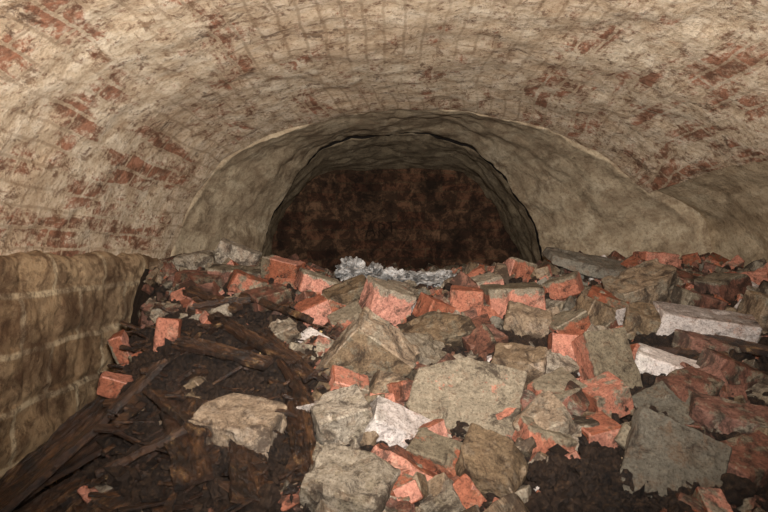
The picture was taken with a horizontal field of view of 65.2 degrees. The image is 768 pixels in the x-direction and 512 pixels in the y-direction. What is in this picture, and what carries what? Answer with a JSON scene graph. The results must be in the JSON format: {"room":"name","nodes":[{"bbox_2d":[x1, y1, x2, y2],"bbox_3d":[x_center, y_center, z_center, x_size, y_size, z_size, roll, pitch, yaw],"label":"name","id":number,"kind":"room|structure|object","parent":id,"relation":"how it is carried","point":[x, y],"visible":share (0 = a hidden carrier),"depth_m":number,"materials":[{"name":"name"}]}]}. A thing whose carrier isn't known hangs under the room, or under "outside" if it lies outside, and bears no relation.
{"room":"underground passage","nodes":[
{"label":"underground passage","id":0,"kind":"room"},
{"bbox_2d":[0,250,161,478],"bbox_3d":[-1.100,0.377,1.053,0.091,0.807,3.917,0,0,0],"label":"wall","id":1,"kind":"structure","parent":0,"point":[59,314],"depth_m":1.97,"materials":[{"name":"stone"}]},
{"bbox_2d":[0,0,767,259],"bbox_3d":[0.123,-0.374,1.060,2.530,0.795,3.928,0,0,0],"label":"ceiling","id":2,"kind":"structure","parent":0,"point":[115,114],"depth_m":2.03,"materials":[{"name":"brick"}]},
{"bbox_2d":[33,269,757,511],"bbox_3d":[0.325,0.391,2.150,3.350,0.683,5.900,0,0,0],"label":"floor","id":3,"kind":"structure","parent":0,"point":[141,297],"depth_m":2.51,"materials":[{"name":"black soil"}]},
{"bbox_2d":[107,329,133,365],"bbox_3d":[-0.849,0.337,1.979,0.106,0.184,0.089,0,0,-12],"label":"brick","id":4,"kind":"object","parent":3,"relation":"on","point":[120,356],"visible":0.47,"depth_m":1.94,"materials":[{"name":"red brick"}]},
{"bbox_2d":[244,282,292,312],"bbox_3d":[-0.410,0.166,2.151,0.160,0.138,0.122,0,0,-35],"label":"brick","id":5,"kind":"object","parent":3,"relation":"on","point":[278,293],"visible":0.56,"depth_m":2.12,"materials":[{"name":"red brick"}]},
{"bbox_2d":[315,306,419,377],"bbox_3d":[-0.042,0.301,1.700,0.300,0.317,0.198,0,0,-20],"label":"chunk","id":6,"kind":"object","parent":3,"relation":"on","point":[370,344],"visible":0.6,"depth_m":1.65,"materials":[{"name":"beige stone"}]},
{"bbox_2d":[13,250,767,511],"bbox_3d":[0.313,0.340,2.671,2.712,0.735,3.486,0,0,0],"label":"rubble pile","id":7,"kind":"object","parent":3,"relation":"on","point":[590,480],"visible":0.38,"depth_m":1.47,"materials":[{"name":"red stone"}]},
{"bbox_2d":[0,395,108,490],"bbox_3d":[-0.880,0.509,1.629,0.092,0.248,0.375,0,0,34],"label":"board","id":8,"kind":"object","parent":7,"relation":"on","point":[78,421],"visible":0.59,"depth_m":1.62,"materials":[{"name":"brown wood"}]},
{"bbox_2d":[14,470,95,511],"bbox_3d":[-0.771,0.569,1.310,0.116,0.122,0.262,0,0,45],"label":"board","id":9,"kind":"object","parent":7,"relation":"on","point":[55,499],"visible":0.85,"depth_m":1.34,"materials":[{"name":"brown wood"}]},
{"bbox_2d":[0,358,168,511],"bbox_3d":[-0.738,0.438,1.489,0.097,0.322,0.445,0,0,35],"label":"board","id":10,"kind":"object","parent":7,"relation":"on","point":[87,434],"visible":0.98,"depth_m":1.45,"materials":[{"name":"brown wood"}]},
{"bbox_2d":[0,383,185,511],"bbox_3d":[-0.730,0.477,1.496,0.450,0.280,0.112,0,0,-21],"label":"board","id":11,"kind":"object","parent":7,"relation":"on","point":[90,451],"visible":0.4,"depth_m":1.46,"materials":[{"name":"brown wood"}]},
{"bbox_2d":[96,371,132,398],"bbox_3d":[-0.750,0.370,1.700,0.114,0.091,0.075,0,0,-20],"label":"brick","id":12,"kind":"object","parent":7,"relation":"on","point":[110,384],"visible":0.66,"depth_m":1.67,"materials":[{"name":"red brick"}]},
{"bbox_2d":[59,396,207,511],"bbox_3d":[-0.585,0.478,1.364,0.374,0.262,0.122,0,0,-42],"label":"board","id":13,"kind":"object","parent":7,"relation":"on","point":[199,402],"visible":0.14,"depth_m":1.34,"materials":[{"name":"brown wood"}]},
{"bbox_2d":[95,426,187,477],"bbox_3d":[-0.529,0.429,1.329,0.196,0.108,0.066,0,0,-19],"label":"board","id":14,"kind":"object","parent":7,"relation":"on","point":[141,452],"visible":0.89,"depth_m":1.30,"materials":[{"name":"brown wood"}]},
{"bbox_2d":[76,444,228,511],"bbox_3d":[-0.470,0.470,1.286,0.111,0.135,0.330,0,0,44],"label":"board","id":15,"kind":"object","parent":7,"relation":"on","point":[213,450],"visible":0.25,"depth_m":1.22,"materials":[{"name":"brown wood"}]},
{"bbox_2d":[153,317,181,351],"bbox_3d":[-0.671,0.250,1.859,0.078,0.125,0.096,0,0,-9],"label":"brick","id":16,"kind":"object","parent":7,"relation":"on","point":[169,328],"visible":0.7,"depth_m":1.83,"materials":[{"name":"red brick"}]},
{"bbox_2d":[143,387,212,437],"bbox_3d":[-0.490,0.367,1.425,0.066,0.084,0.270,0,0,-44],"label":"board","id":17,"kind":"object","parent":7,"relation":"on","point":[169,406],"visible":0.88,"depth_m":1.40,"materials":[{"name":"brown wood"}]},
{"bbox_2d":[166,368,207,386],"bbox_3d":[-0.700,0.446,1.679,0.438,0.296,0.079,0,0,17],"label":"board","id":18,"kind":"object","parent":7,"relation":"on","point":[190,373],"visible":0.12,"depth_m":1.60,"materials":[{"name":"brown wood"}]},
{"bbox_2d":[160,397,214,491],"bbox_3d":[-0.442,0.407,1.329,0.090,0.126,0.295,0,0,-25],"label":"board","id":19,"kind":"object","parent":7,"relation":"on","point":[187,453],"visible":0.8,"depth_m":1.27,"materials":[{"name":"brown wood"}]},
{"bbox_2d":[173,250,216,270],"bbox_3d":[-0.799,0.033,2.551,0.183,0.119,0.126,0,0,-9],"label":"chunk","id":20,"kind":"object","parent":7,"relation":"on","point":[192,261],"visible":0.64,"depth_m":2.50,"materials":[{"name":"grey stone"}]},
{"bbox_2d":[172,269,224,290],"bbox_3d":[-0.724,0.107,2.353,0.184,0.108,0.121,0,0,12],"label":"brick","id":21,"kind":"object","parent":7,"relation":"on","point":[199,277],"visible":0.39,"depth_m":2.31,"materials":[{"name":"red brick"}]},
{"bbox_2d":[182,286,242,312],"bbox_3d":[-0.610,0.152,2.126,0.271,0.087,0.054,0,0,34],"label":"board","id":22,"kind":"object","parent":7,"relation":"on","point":[192,291],"visible":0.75,"depth_m":2.14,"materials":[{"name":"brown wood"}]},
{"bbox_2d":[172,335,272,370],"bbox_3d":[-0.471,0.277,1.728,0.336,0.076,0.052,0,0,25],"label":"board","id":23,"kind":"object","parent":7,"relation":"on","point":[200,346],"visible":1,"depth_m":1.71,"materials":[{"name":"brown wood"}]},
{"bbox_2d":[193,297,253,309],"bbox_3d":[-0.540,0.166,2.102,0.245,0.053,0.048,0,0,-10],"label":"board","id":24,"kind":"object","parent":7,"relation":"on","point":[206,305],"visible":0.67,"depth_m":2.08,"materials":[{"name":"brown wood"}]},
{"bbox_2d":[206,264,260,282],"bbox_3d":[-0.599,0.083,2.420,0.211,0.104,0.130,0,0,-8],"label":"brick","id":25,"kind":"object","parent":7,"relation":"on","point":[225,270],"visible":0.45,"depth_m":2.37,"materials":[{"name":"grey brick"}]},
{"bbox_2d":[188,393,286,459],"bbox_3d":[-0.342,0.424,1.419,0.212,0.179,0.180,0,0,15],"label":"chunk","id":26,"kind":"object","parent":7,"relation":"on","point":[250,421],"visible":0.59,"depth_m":1.37,"materials":[{"name":"beige stone"}]},
{"bbox_2d":[215,238,261,265],"bbox_3d":[-0.644,0.011,2.622,0.215,0.187,0.145,0,0,-8],"label":"chunk","id":27,"kind":"object","parent":7,"relation":"on","point":[241,254],"visible":0.62,"depth_m":2.56,"materials":[{"name":"grey stone"}]},
{"bbox_2d":[226,439,268,504],"bbox_3d":[-0.286,0.453,1.265,0.089,0.088,0.209,0,0,-16],"label":"board","id":28,"kind":"object","parent":7,"relation":"on","point":[244,485],"visible":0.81,"depth_m":1.24,"materials":[{"name":"brown wood"}]},
{"bbox_2d":[226,269,268,292],"bbox_3d":[-0.520,0.114,2.299,0.166,0.128,0.110,0,0,-23],"label":"brick","id":29,"kind":"object","parent":7,"relation":"on","point":[238,281],"visible":0.62,"depth_m":2.25,"materials":[{"name":"red brick"}]},
{"bbox_2d":[239,291,313,323],"bbox_3d":[-0.370,0.173,2.035,0.356,0.095,0.042,0,0,40],"label":"board","id":30,"kind":"object","parent":7,"relation":"on","point":[267,304],"visible":0.91,"depth_m":1.99,"materials":[{"name":"brown wood"}]},
{"bbox_2d":[260,255,305,280],"bbox_3d":[-0.423,0.064,2.479,0.178,0.139,0.118,0,0,13],"label":"brick","id":31,"kind":"object","parent":7,"relation":"on","point":[272,266],"visible":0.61,"depth_m":2.43,"materials":[{"name":"red brick"}]},
{"bbox_2d":[269,317,301,343],"bbox_3d":[-0.327,0.251,1.902,0.129,0.107,0.104,0,0,-35],"label":"lump","id":32,"kind":"object","parent":7,"relation":"on","point":[285,330],"visible":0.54,"depth_m":1.88,"materials":[{"name":"beige stone"}]},
{"bbox_2d":[257,327,317,382],"bbox_3d":[-0.290,0.282,1.740,0.054,0.123,0.307,0,0,-38],"label":"board","id":33,"kind":"object","parent":7,"relation":"on","point":[300,367],"visible":0.7,"depth_m":1.67,"materials":[{"name":"brown wood"}]},
{"bbox_2d":[207,311,299,365],"bbox_3d":[-0.405,0.248,1.825,0.429,0.134,0.048,0,0,43],"label":"board","id":34,"kind":"object","parent":33,"relation":"on","point":[239,331],"visible":0.9,"depth_m":1.81,"materials":[{"name":"brown wood"}]},
{"bbox_2d":[276,351,314,414],"bbox_3d":[-0.232,0.338,1.595,0.047,0.128,0.331,0,0,-26],"label":"board","id":35,"kind":"object","parent":7,"relation":"on","point":[296,383],"visible":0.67,"depth_m":1.59,"materials":[{"name":"brown wood"}]},
{"bbox_2d":[284,386,315,477],"bbox_3d":[-0.197,0.403,1.409,0.063,0.132,0.315,0,0,-13],"label":"board","id":36,"kind":"object","parent":7,"relation":"on","point":[306,440],"visible":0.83,"depth_m":1.37,"materials":[{"name":"brown wood"}]},
{"bbox_2d":[294,294,332,328],"bbox_3d":[-0.242,0.195,2.050,0.125,0.129,0.109,0,0,-21],"label":"brick","id":37,"kind":"object","parent":7,"relation":"on","point":[316,306],"visible":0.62,"depth_m":2.01,"materials":[{"name":"red brick"}]},
{"bbox_2d":[294,267,340,293],"bbox_3d":[-0.248,0.113,2.320,0.183,0.138,0.126,0,0,-18],"label":"brick","id":38,"kind":"object","parent":7,"relation":"on","point":[305,280],"visible":0.56,"depth_m":2.26,"materials":[{"name":"brick"}]},
{"bbox_2d":[310,384,372,446],"bbox_3d":[-0.100,0.403,1.420,0.158,0.185,0.155,0,0,-20],"label":"chunk","id":39,"kind":"object","parent":7,"relation":"on","point":[342,414],"visible":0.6,"depth_m":1.37,"materials":[{"name":"beige stone"}]},
{"bbox_2d":[322,274,366,303],"bbox_3d":[-0.134,0.154,2.219,0.189,0.170,0.137,0,0,-13],"label":"chunk","id":40,"kind":"object","parent":7,"relation":"on","point":[349,290],"visible":0.53,"depth_m":2.18,"materials":[{"name":"beige stone"}]},
{"bbox_2d":[327,301,361,326],"bbox_3d":[-0.118,0.220,2.021,0.140,0.134,0.107,0,0,-18],"label":"chunk","id":41,"kind":"object","parent":7,"relation":"on","point":[347,314],"visible":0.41,"depth_m":2.00,"materials":[{"name":"beige stone"}]},
{"bbox_2d":[328,365,369,395],"bbox_3d":[-0.100,0.352,1.621,0.122,0.115,0.094,0,0,-14],"label":"brick","id":42,"kind":"object","parent":7,"relation":"on","point":[341,377],"visible":0.58,"depth_m":1.60,"materials":[{"name":"red brick"}]},
{"bbox_2d":[299,442,400,511],"bbox_3d":[-0.071,0.482,1.231,0.192,0.175,0.176,0,0,17],"label":"lump","id":43,"kind":"object","parent":7,"relation":"on","point":[348,479],"visible":0.95,"depth_m":1.19,"materials":[{"name":"beige stone"}]},
{"bbox_2d":[359,275,416,325],"bbox_3d":[0.008,0.159,2.099,0.181,0.183,0.159,0,0,-24],"label":"brick","id":44,"kind":"object","parent":7,"relation":"on","point":[390,301],"visible":0.81,"depth_m":2.05,"materials":[{"name":"red brick"}]},
{"bbox_2d":[365,395,431,448],"bbox_3d":[0.044,0.413,1.421,0.200,0.163,0.104,0,0,-11],"label":"chunk","id":45,"kind":"object","parent":7,"relation":"on","point":[394,423],"visible":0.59,"depth_m":1.39,"materials":[{"name":"white stone"}]},
{"bbox_2d":[390,473,412,500],"bbox_3d":[0.022,0.492,1.242,0.109,0.094,0.092,0,0,30],"label":"brick","id":46,"kind":"object","parent":7,"relation":"on","point":[404,478],"visible":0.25,"depth_m":1.23,"materials":[{"name":"red brick"}]},
{"bbox_2d":[387,279,417,296],"bbox_3d":[0.059,0.156,2.276,0.149,0.135,0.128,0,0,-5],"label":"lump","id":47,"kind":"object","parent":7,"relation":"on","point":[414,291],"visible":0.19,"depth_m":2.29,"materials":[{"name":"beige stone"}]},
{"bbox_2d":[403,333,446,365],"bbox_3d":[0.110,0.302,1.797,0.166,0.146,0.131,0,0,-21],"label":"lump","id":48,"kind":"object","parent":7,"relation":"on","point":[431,351],"visible":0.39,"depth_m":1.78,"materials":[{"name":"beige stone"}]},
{"bbox_2d":[412,292,454,316],"bbox_3d":[0.171,0.189,2.069,0.120,0.129,0.111,0,0,-27],"label":"brick","id":49,"kind":"object","parent":7,"relation":"on","point":[425,303],"visible":0.66,"depth_m":2.04,"materials":[{"name":"red brick"}]},
{"bbox_2d":[406,427,462,476],"bbox_3d":[0.118,0.447,1.330,0.140,0.113,0.094,0,0,22],"label":"brick","id":50,"kind":"object","parent":7,"relation":"on","point":[434,451],"visible":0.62,"depth_m":1.31,"materials":[{"name":"beige brick"}]},
{"bbox_2d":[396,311,475,351],"bbox_3d":[0.167,0.262,1.919,0.251,0.164,0.180,0,0,-13],"label":"chunk","id":51,"kind":"object","parent":7,"relation":"on","point":[459,326],"visible":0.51,"depth_m":1.88,"materials":[{"name":"beige stone"}]},
{"bbox_2d":[450,285,483,314],"bbox_3d":[0.289,0.165,2.119,0.122,0.120,0.130,0,0,7],"label":"brick","id":52,"kind":"object","parent":7,"relation":"on","point":[463,298],"visible":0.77,"depth_m":2.06,"materials":[{"name":"red brick"}]},
{"bbox_2d":[462,324,507,350],"bbox_3d":[0.308,0.274,1.859,0.146,0.118,0.112,0,0,-11],"label":"brick","id":53,"kind":"object","parent":7,"relation":"on","point":[500,337],"visible":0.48,"depth_m":1.83,"materials":[{"name":"red brick"}]},
{"bbox_2d":[470,272,503,287],"bbox_3d":[0.381,0.121,2.320,0.163,0.114,0.103,0,0,-24],"label":"brick","id":54,"kind":"object","parent":7,"relation":"on","point":[487,278],"visible":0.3,"depth_m":2.30,"materials":[{"name":"grey brick"}]},
{"bbox_2d":[496,401,523,419],"bbox_3d":[0.301,0.390,1.501,0.109,0.115,0.094,0,0,-31],"label":"brick","id":55,"kind":"object","parent":7,"relation":"on","point":[507,412],"visible":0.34,"depth_m":1.45,"materials":[{"name":"red brick"}]},
{"bbox_2d":[480,282,545,318],"bbox_3d":[0.458,0.171,2.121,0.221,0.157,0.134,0,0,-7],"label":"brick","id":56,"kind":"object","parent":7,"relation":"on","point":[532,294],"visible":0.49,"depth_m":2.06,"materials":[{"name":"red brick"}]},
{"bbox_2d":[491,342,547,389],"bbox_3d":[0.384,0.319,1.697,0.152,0.139,0.119,0,0,17],"label":"chunk","id":57,"kind":"object","parent":7,"relation":"on","point":[530,359],"visible":0.58,"depth_m":1.66,"materials":[{"name":"beige stone"}]},
{"bbox_2d":[503,257,537,281],"bbox_3d":[0.561,0.062,2.500,0.135,0.117,0.097,0,0,-19],"label":"brick","id":58,"kind":"object","parent":7,"relation":"on","point":[520,268],"visible":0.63,"depth_m":2.46,"materials":[{"name":"red brick"}]},
{"bbox_2d":[503,300,552,338],"bbox_3d":[0.475,0.228,1.983,0.159,0.158,0.126,0,0,13],"label":"chunk","id":59,"kind":"object","parent":7,"relation":"on","point":[523,319],"visible":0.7,"depth_m":1.94,"materials":[{"name":"beige stone"}]},
{"bbox_2d":[512,391,575,435],"bbox_3d":[0.381,0.410,1.436,0.165,0.155,0.138,0,0,-21],"label":"chunk","id":60,"kind":"object","parent":7,"relation":"on","point":[548,412],"visible":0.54,"depth_m":1.41,"materials":[{"name":"beige stone"}]},
{"bbox_2d":[527,367,587,407],"bbox_3d":[0.452,0.362,1.571,0.151,0.127,0.116,0,0,-29],"label":"brick","id":61,"kind":"object","parent":7,"relation":"on","point":[556,381],"visible":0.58,"depth_m":1.55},
{"bbox_2d":[547,332,578,361],"bbox_3d":[0.541,0.284,1.770,0.120,0.124,0.103,0,0,3],"label":"brick","id":62,"kind":"object","parent":7,"relation":"on","point":[560,343],"visible":0.29,"depth_m":1.73,"materials":[{"name":"red brick"}]},
{"bbox_2d":[546,349,579,373],"bbox_3d":[0.478,0.318,1.719,0.127,0.114,0.116,0,0,-25],"label":"lump","id":63,"kind":"object","parent":7,"relation":"on","point":[554,360],"visible":0.3,"depth_m":1.70,"materials":[{"name":"beige stone"}]},
{"bbox_2d":[543,271,583,299],"bbox_3d":[0.682,0.120,2.300,0.159,0.128,0.112,0,0,30],"label":"brick","id":64,"kind":"object","parent":7,"relation":"on","point":[561,287],"visible":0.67,"depth_m":2.25,"materials":[{"name":"red brick"}]},
{"bbox_2d":[549,309,590,333],"bbox_3d":[0.600,0.235,1.950,0.147,0.131,0.101,0,0,-11],"label":"brick","id":65,"kind":"object","parent":7,"relation":"on","point":[568,322],"visible":0.63,"depth_m":1.91,"materials":[{"name":"beige brick"}]},
{"bbox_2d":[571,293,615,325],"bbox_3d":[0.689,0.212,2.001,0.175,0.177,0.136,0,0,-21],"label":"chunk","id":66,"kind":"object","parent":7,"relation":"on","point":[599,313],"visible":0.45,"depth_m":1.94,"materials":[{"name":"beige stone"}]},
{"bbox_2d":[572,411,621,448],"bbox_3d":[0.500,0.413,1.410,0.096,0.077,0.093,0,0,-12],"label":"brick","id":67,"kind":"object","parent":7,"relation":"on","point":[605,433],"visible":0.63,"depth_m":1.37,"materials":[{"name":"red brick"}]},
{"bbox_2d":[581,371,633,418],"bbox_3d":[0.571,0.368,1.550,0.126,0.124,0.109,0,0,-16],"label":"brick","id":68,"kind":"object","parent":7,"relation":"on","point":[605,392],"visible":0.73,"depth_m":1.51,"materials":[{"name":"red brick"}]},
{"bbox_2d":[587,285,629,309],"bbox_3d":[0.802,0.170,2.160,0.160,0.124,0.112,0,0,23],"label":"brick","id":69,"kind":"object","parent":7,"relation":"on","point":[608,298],"visible":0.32,"depth_m":2.12,"materials":[{"name":"red brick"}]},
{"bbox_2d":[602,258,676,303],"bbox_3d":[0.950,0.139,2.199,0.292,0.262,0.198,0,0,-16],"label":"chunk","id":70,"kind":"object","parent":7,"relation":"on","point":[649,281],"visible":0.6,"depth_m":2.14,"materials":[{"name":"beige stone"}]},
{"bbox_2d":[623,302,663,334],"bbox_3d":[0.861,0.225,1.949,0.180,0.146,0.150,0,0,19],"label":"chunk","id":71,"kind":"object","parent":7,"relation":"on","point":[644,318],"visible":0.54,"depth_m":1.91,"materials":[{"name":"beige stone"}]},
{"bbox_2d":[633,251,679,267],"bbox_3d":[1.171,0.022,2.580,0.164,0.085,0.110,0,0,-9],"label":"brick","id":72,"kind":"object","parent":7,"relation":"on","point":[664,258],"visible":0.52,"depth_m":2.53,"materials":[{"name":"red brick"}]},
{"bbox_2d":[635,343,699,375],"bbox_3d":[0.799,0.321,1.701,0.193,0.134,0.107,0,0,20],"label":"brick","id":73,"kind":"object","parent":7,"relation":"on","point":[654,361],"visible":0.49,"depth_m":1.68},
{"bbox_2d":[654,366,724,401],"bbox_3d":[0.799,0.358,1.582,0.163,0.117,0.117,0,0,-28],"label":"brick","id":74,"kind":"object","parent":7,"relation":"on","point":[678,381],"visible":0.52,"depth_m":1.56,"materials":[{"name":"red brick"}]},
{"bbox_2d":[651,346,730,359],"bbox_3d":[0.860,0.286,1.769,0.288,0.045,0.042,0,0,13],"label":"board","id":75,"kind":"object","parent":7,"relation":"on","point":[685,352],"visible":0.34,"depth_m":1.75,"materials":[{"name":"brown wood"}]},
{"bbox_2d":[670,285,726,309],"bbox_3d":[1.121,0.170,2.141,0.178,0.129,0.106,0,0,-16],"label":"brick","id":76,"kind":"object","parent":7,"relation":"on","point":[679,295],"visible":0.58,"depth_m":2.10,"materials":[{"name":"red brick"}]},
{"bbox_2d":[671,329,741,360],"bbox_3d":[0.979,0.285,1.820,0.188,0.125,0.121,0,0,-20],"label":"brick","id":77,"kind":"object","parent":7,"relation":"on","point":[696,341],"visible":0.41,"depth_m":1.78,"materials":[{"name":"red brick"}]},
{"bbox_2d":[653,301,761,342],"bbox_3d":[1.019,0.217,1.907,0.317,0.139,0.143,0,0,10],"label":"brick","id":78,"kind":"object","parent":7,"relation":"on","point":[700,320],"visible":0.77,"depth_m":1.86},
{"bbox_2d":[694,272,751,303],"bbox_3d":[1.300,0.125,2.303,0.200,0.126,0.127,0,0,-22],"label":"brick","id":79,"kind":"object","parent":7,"relation":"on","point":[726,286],"visible":0.67,"depth_m":2.25,"materials":[{"name":"red brick"}]},
{"bbox_2d":[689,392,767,440],"bbox_3d":[0.842,0.404,1.458,0.195,0.126,0.121,0,0,15],"label":"brick","id":80,"kind":"object","parent":7,"relation":"on","point":[727,416],"visible":0.83,"depth_m":1.43,"materials":[{"name":"red brick"}]},
{"bbox_2d":[696,346,767,390],"bbox_3d":[0.968,0.329,1.659,0.210,0.154,0.108,0,0,-12],"label":"brick","id":81,"kind":"object","parent":7,"relation":"on","point":[736,372],"visible":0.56,"depth_m":1.61,"materials":[{"name":"red brick"}]},
{"bbox_2d":[703,334,767,356],"bbox_3d":[1.001,0.248,1.857,0.328,0.095,0.056,0,0,35],"label":"board","id":82,"kind":"object","parent":7,"relation":"on","point":[754,348],"visible":0.51,"depth_m":1.79,"materials":[{"name":"brown wood"}]},
{"bbox_2d":[720,430,767,487],"bbox_3d":[0.800,0.453,1.310,0.174,0.114,0.127,0,0,-20],"label":"brick","id":83,"kind":"object","parent":7,"relation":"on","point":[749,455],"visible":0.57,"depth_m":1.28,"materials":[{"name":"red brick"}]},
{"bbox_2d":[334,256,456,287],"bbox_3d":[0.044,0.079,2.539,0.549,0.158,0.296,0,0,14],"label":"crumpled plastic bag","id":84,"kind":"object","parent":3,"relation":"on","point":[349,267],"visible":0.52,"depth_m":2.50,"materials":[{"name":"white plastic"}]},
{"bbox_2d":[406,357,526,440],"bbox_3d":[0.208,0.386,1.531,0.304,0.240,0.223,0,0,14],"label":"masonry slab","id":85,"kind":"object","parent":3,"relation":"on","point":[469,390],"visible":0.72,"depth_m":1.50,"materials":[{"name":"beige stone"}]},
{"bbox_2d":[455,423,528,497],"bbox_3d":[0.223,0.462,1.279,0.161,0.195,0.168,0,0,17],"label":"chunk","id":86,"kind":"object","parent":3,"relation":"on","point":[491,459],"visible":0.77,"depth_m":1.24,"materials":[{"name":"beige stone"}]},
{"bbox_2d":[512,416,577,460],"bbox_3d":[0.369,0.428,1.392,0.124,0.111,0.102,0,0,-16],"label":"brick","id":87,"kind":"object","parent":3,"relation":"on","point":[545,439],"visible":0.59,"depth_m":1.36,"materials":[{"name":"red brick"}]},
{"bbox_2d":[542,247,626,278],"bbox_3d":[0.862,0.039,2.524,0.363,0.157,0.196,0,0,-4],"label":"stone slab","id":88,"kind":"object","parent":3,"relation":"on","point":[599,267],"visible":0.85,"depth_m":2.46,"materials":[{"name":"grey stone"}]},
{"bbox_2d":[571,327,642,388],"bbox_3d":[0.620,0.317,1.659,0.142,0.240,0.176,0,0,-12],"label":"brick","id":89,"kind":"object","parent":3,"relation":"on","point":[596,353],"visible":0.61,"depth_m":1.64,"materials":[{"name":"beige brick"}]},
{"bbox_2d":[632,381,694,424],"bbox_3d":[0.719,0.393,1.522,0.175,0.143,0.126,0,0,-12],"label":"stone slab","id":90,"kind":"object","parent":3,"relation":"on","point":[658,395],"visible":0.46,"depth_m":1.52,"materials":[{"name":"stone"}]},
{"bbox_2d":[620,406,731,497],"bbox_3d":[0.611,0.461,1.251,0.217,0.256,0.186,0,0,24],"label":"stone slab","id":91,"kind":"object","parent":3,"relation":"on","point":[672,452],"visible":0.79,"depth_m":1.27,"materials":[{"name":"grey stone"}]},
{"bbox_2d":[737,289,767,332],"bbox_3d":[1.316,0.204,2.044,0.214,0.180,0.154,0,0,-19],"label":"chunk","id":92,"kind":"object","parent":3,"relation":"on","point":[754,303],"visible":0.63,"depth_m":2.00,"materials":[{"name":"beige stone"}]},
{"bbox_2d":[272,168,519,270],"bbox_3d":[0.075,-0.100,4.999,2.750,1.800,0.056,0,0,0],"label":"wall","id":93,"kind":"structure","parent":0,"point":[442,218],"depth_m":5.00,"materials":[{"name":"soil"}]},
{"bbox_2d":[365,221,395,236],"bbox_3d":[-0.028,-0.224,4.995,0.257,0.135,0.014,0,0,0],"label":"graffiti lettering","id":94,"kind":"object","parent":93,"relation":"attached to","point":[379,229],"visible":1,"depth_m":4.99,"materials":[{"name":"paint"}]},
{"bbox_2d":[170,109,712,262],"bbox_3d":[0.346,-0.013,4.029,3.061,1.632,2.033,0,0,0],"label":"archway","id":95,"kind":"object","parent":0,"point":[546,188],"depth_m":3.44,"materials":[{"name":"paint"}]},
{"bbox_2d":[657,161,767,266],"bbox_3d":[1.607,0.196,1.059,0.523,1.113,3.929,0,0,0],"label":"wall","id":96,"kind":"structure","parent":0,"point":[732,201],"depth_m":2.70,"materials":[{"name":"beige paint"}]}
]}

